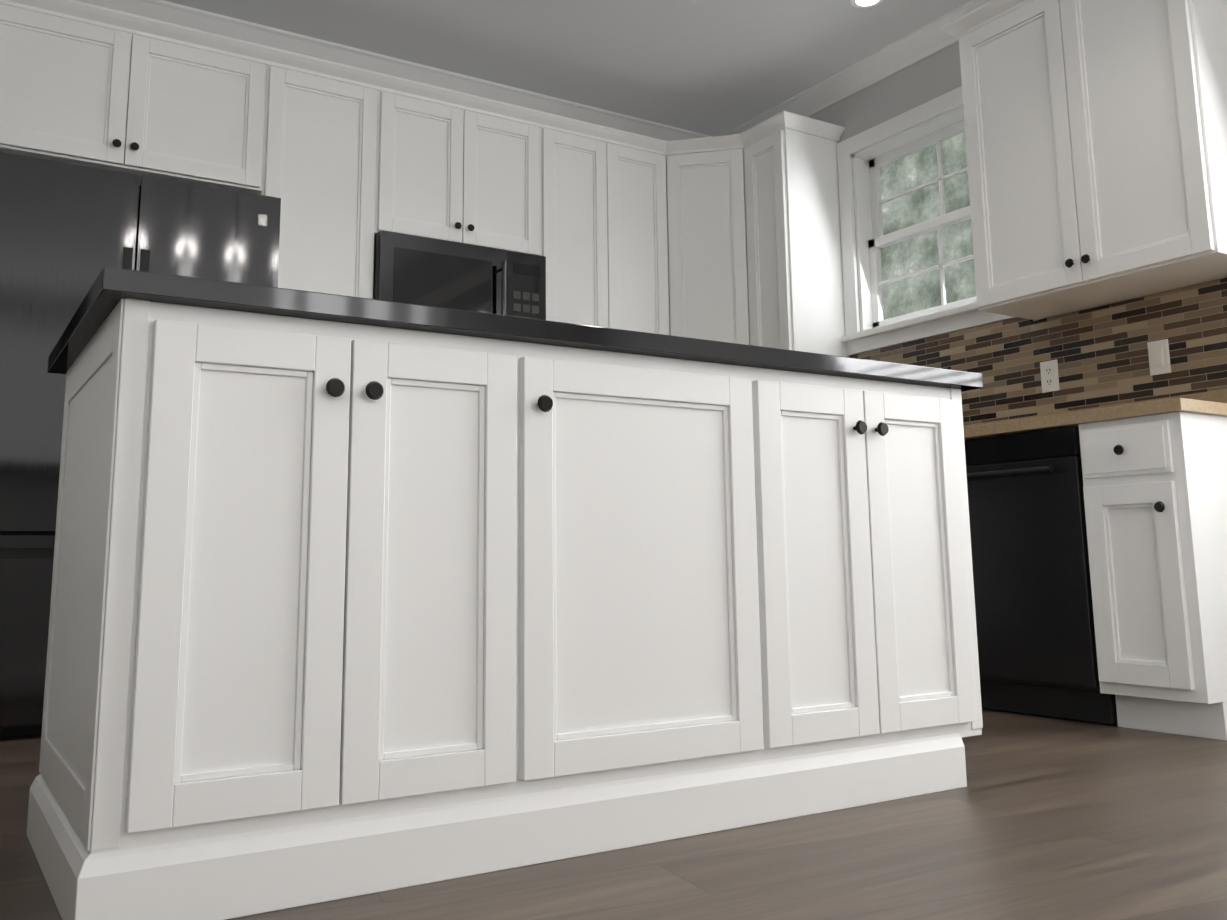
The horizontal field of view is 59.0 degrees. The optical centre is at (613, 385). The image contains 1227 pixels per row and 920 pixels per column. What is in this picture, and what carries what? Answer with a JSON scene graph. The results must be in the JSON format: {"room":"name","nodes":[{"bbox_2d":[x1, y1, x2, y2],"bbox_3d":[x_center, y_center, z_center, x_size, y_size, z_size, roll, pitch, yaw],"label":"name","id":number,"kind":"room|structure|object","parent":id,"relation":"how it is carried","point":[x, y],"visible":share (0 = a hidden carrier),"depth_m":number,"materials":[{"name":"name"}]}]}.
{"room":"kitchen","nodes":[
{"label":"kitchen","id":0,"kind":"room"},
{"bbox_2d":[163,0,970,136],"bbox_3d":[-0.032,-2.059,1.491,6.280,0.050,7.380,5,-11,-32],"label":"ceiling","id":1,"kind":"structure","parent":0,"point":[713,68],"depth_m":4.73,"materials":[{"name":"grey paint"}]},
{"bbox_2d":[850,0,882,7],"bbox_3d":[1.031,-1.569,4.407,0.133,0.007,0.133,-3,-9,12],"label":"recessed light","id":2,"kind":"object","parent":1,"relation":"in","point":[863,3],"visible":1,"depth_m":4.41,"materials":[{"name":"white"}]},
{"bbox_2d":[0,708,1226,919],"bbox_3d":[0.003,0.695,1.043,6.280,0.050,7.380,5,-11,-32],"label":"floor","id":3,"kind":"structure","parent":0,"point":[1048,818],"depth_m":1.81,"materials":[{"name":"wood"}]},
{"bbox_2d":[0,152,280,737],"bbox_3d":[-1.740,0.229,3.732,0.915,1.776,0.744,5,-11,-32],"label":"refrigerator","id":4,"kind":"object","parent":3,"relation":"on","point":[69,232],"visible":0.35,"depth_m":3.37,"materials":[{"name":"grey metal"}]},
{"bbox_2d":[27,278,982,919],"bbox_3d":[-0.132,0.424,2.282,1.836,0.885,0.762,5,-11,-32],"label":"kitchen island","id":5,"kind":"object","parent":3,"relation":"on","point":[351,596],"depth_m":1.82,"materials":[{"name":"white wood"}]},
{"bbox_2d":[47,266,982,377],"bbox_3d":[-0.138,-0.027,2.372,1.890,0.035,0.781,5,-11,-32],"label":"island countertop","id":6,"kind":"structure","parent":5,"relation":"on","point":[99,287],"depth_m":1.85,"materials":[{"name":"black stone"}]},
{"bbox_2d":[964,427,1117,724],"bbox_3d":[1.466,0.619,3.598,0.652,0.874,0.602,5,-11,-32],"label":"dishwasher","id":7,"kind":"object","parent":3,"relation":"on","point":[1036,642],"visible":0.48,"depth_m":3.36,"materials":[{"name":"black metal"}]},
{"bbox_2d":[1065,406,1226,740],"bbox_3d":[1.745,0.554,3.229,0.637,0.885,0.317,5,-11,-32],"label":"base cabinet","id":8,"kind":"object","parent":3,"relation":"on","point":[1153,449],"depth_m":3.04,"materials":[{"name":"white wood"}]},
{"bbox_2d":[963,386,1226,439],"bbox_3d":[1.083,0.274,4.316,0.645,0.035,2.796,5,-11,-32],"label":"countertop","id":9,"kind":"structure","parent":8,"relation":"on","point":[1042,422],"depth_m":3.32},
{"bbox_2d":[787,41,1224,356],"bbox_3d":[2.528,-0.455,2.861,0.140,2.740,7.260,5,-11,-32],"label":"wall","id":10,"kind":"structure","parent":0,"point":[931,77],"depth_m":4.85,"materials":[{"name":"grey paint"}]},
{"bbox_2d":[0,0,155,177],"bbox_3d":[-2.052,-1.070,4.000,0.556,0.575,0.350,5,-11,-32],"label":"upper cabinet","id":11,"kind":"object","parent":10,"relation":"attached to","point":[76,76],"depth_m":3.89,"materials":[{"name":"white wood"}]},
{"bbox_2d":[144,20,271,193],"bbox_3d":[-1.685,-1.037,4.231,0.554,0.575,0.350,5,-11,-32],"label":"upper cabinet","id":12,"kind":"object","parent":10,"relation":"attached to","point":[210,125],"depth_m":4.13,"materials":[{"name":"white wood"}]},
{"bbox_2d":[256,47,399,298],"bbox_3d":[-1.225,-0.728,4.473,0.526,1.120,0.350,5,-11,-32],"label":"upper cabinet","id":13,"kind":"object","parent":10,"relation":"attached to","point":[334,142],"depth_m":4.35,"materials":[{"name":"white wood"}]},
{"bbox_2d":[396,78,479,245],"bbox_3d":[-0.875,-0.918,4.730,0.443,0.670,0.350,5,-11,-32],"label":"upper cabinet","id":14,"kind":"object","parent":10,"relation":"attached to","point":[438,190],"depth_m":4.62,"materials":[{"name":"white wood"}]},
{"bbox_2d":[373,230,545,319],"bbox_3d":[-0.705,-0.362,4.684,0.758,0.438,0.451,5,-11,-32],"label":"microwave","id":15,"kind":"object","parent":14,"relation":"attached to","point":[417,270],"visible":0.46,"depth_m":4.53,"materials":[{"name":"black metal"}]},
{"bbox_2d":[480,97,547,259],"bbox_3d":[-0.602,-0.894,4.902,0.443,0.670,0.350,5,-11,-32],"label":"upper cabinet","id":16,"kind":"object","parent":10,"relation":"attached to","point":[513,144],"depth_m":4.81,"materials":[{"name":"white wood"}]},
{"bbox_2d":[76,0,990,153],"bbox_3d":[0.391,-1.950,1.744,4.880,0.095,6.980,5,-11,-32],"label":"crown molding","id":17,"kind":"structure","parent":10,"relation":"attached to","point":[919,44],"depth_m":4.89,"materials":[{"name":"white wood"}]},
{"bbox_2d":[546,113,595,325],"bbox_3d":[-0.269,-0.642,5.073,0.476,1.120,0.350,5,-11,-32],"label":"upper cabinet","id":18,"kind":"object","parent":10,"relation":"attached to","point":[571,262],"depth_m":4.94,"materials":[{"name":"white wood"}]},
{"bbox_2d":[596,124,663,334],"bbox_3d":[0.035,-0.619,5.238,0.457,1.120,0.393,5,-11,-32],"label":"upper cabinet","id":19,"kind":"object","parent":10,"relation":"attached to","point":[629,246],"depth_m":5.11,"materials":[{"name":"white wood"}]},
{"bbox_2d":[660,132,751,344],"bbox_3d":[0.491,-0.606,5.357,0.676,1.120,0.678,5,-11,-32],"label":"upper cabinet","id":20,"kind":"object","parent":10,"relation":"attached to","point":[732,242],"depth_m":5.18,"materials":[{"name":"white wood"}]},
{"bbox_2d":[744,112,847,356],"bbox_3d":[0.818,-0.650,5.108,0.393,1.120,0.336,5,-11,-32],"label":"upper cabinet","id":21,"kind":"object","parent":10,"relation":"attached to","point":[796,290],"depth_m":4.99,"materials":[{"name":"white wood"}]},
{"bbox_2d":[837,86,1014,355],"bbox_3d":[1.382,-0.708,4.678,0.190,1.020,0.994,5,-11,-32],"label":"window","id":22,"kind":"structure","parent":10,"relation":"in","point":[869,241],"depth_m":4.90,"materials":[{"name":"white wood"}]},
{"bbox_2d":[1040,359,1059,392],"bbox_3d":[1.633,-0.035,4.064,0.008,0.116,0.072,5,-11,-32],"label":"electrical outlet plate","id":23,"kind":"object","parent":10,"relation":"attached to","point":[1049,377],"visible":1,"depth_m":4.06,"materials":[{"name":"white plastic"}]},
{"bbox_2d":[940,0,1226,319],"bbox_3d":[1.684,-0.879,3.772,0.380,1.120,0.980,5,-11,-32],"label":"upper cabinet","id":24,"kind":"object","parent":10,"relation":"attached to","point":[1096,139],"visible":1,"depth_m":3.63,"materials":[{"name":"white wood"}]},
{"bbox_2d":[1147,339,1170,375],"bbox_3d":[1.862,-0.097,3.705,0.010,0.116,0.072,5,-11,-32],"label":"switch plate","id":25,"kind":"object","parent":10,"relation":"attached to","point":[1159,356],"visible":1,"depth_m":3.70,"materials":[{"name":"white plastic"}]},
{"label":"outside","id":26,"kind":"structure","parent":0,"visible":0},
{"bbox_2d":[880,132,975,319],"bbox_3d":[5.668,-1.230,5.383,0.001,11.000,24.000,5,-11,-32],"label":"window glass","id":27,"kind":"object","parent":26,"point":[919,292],"depth_m":9.91,"materials":[{"name":"clear glass"}]}
]}

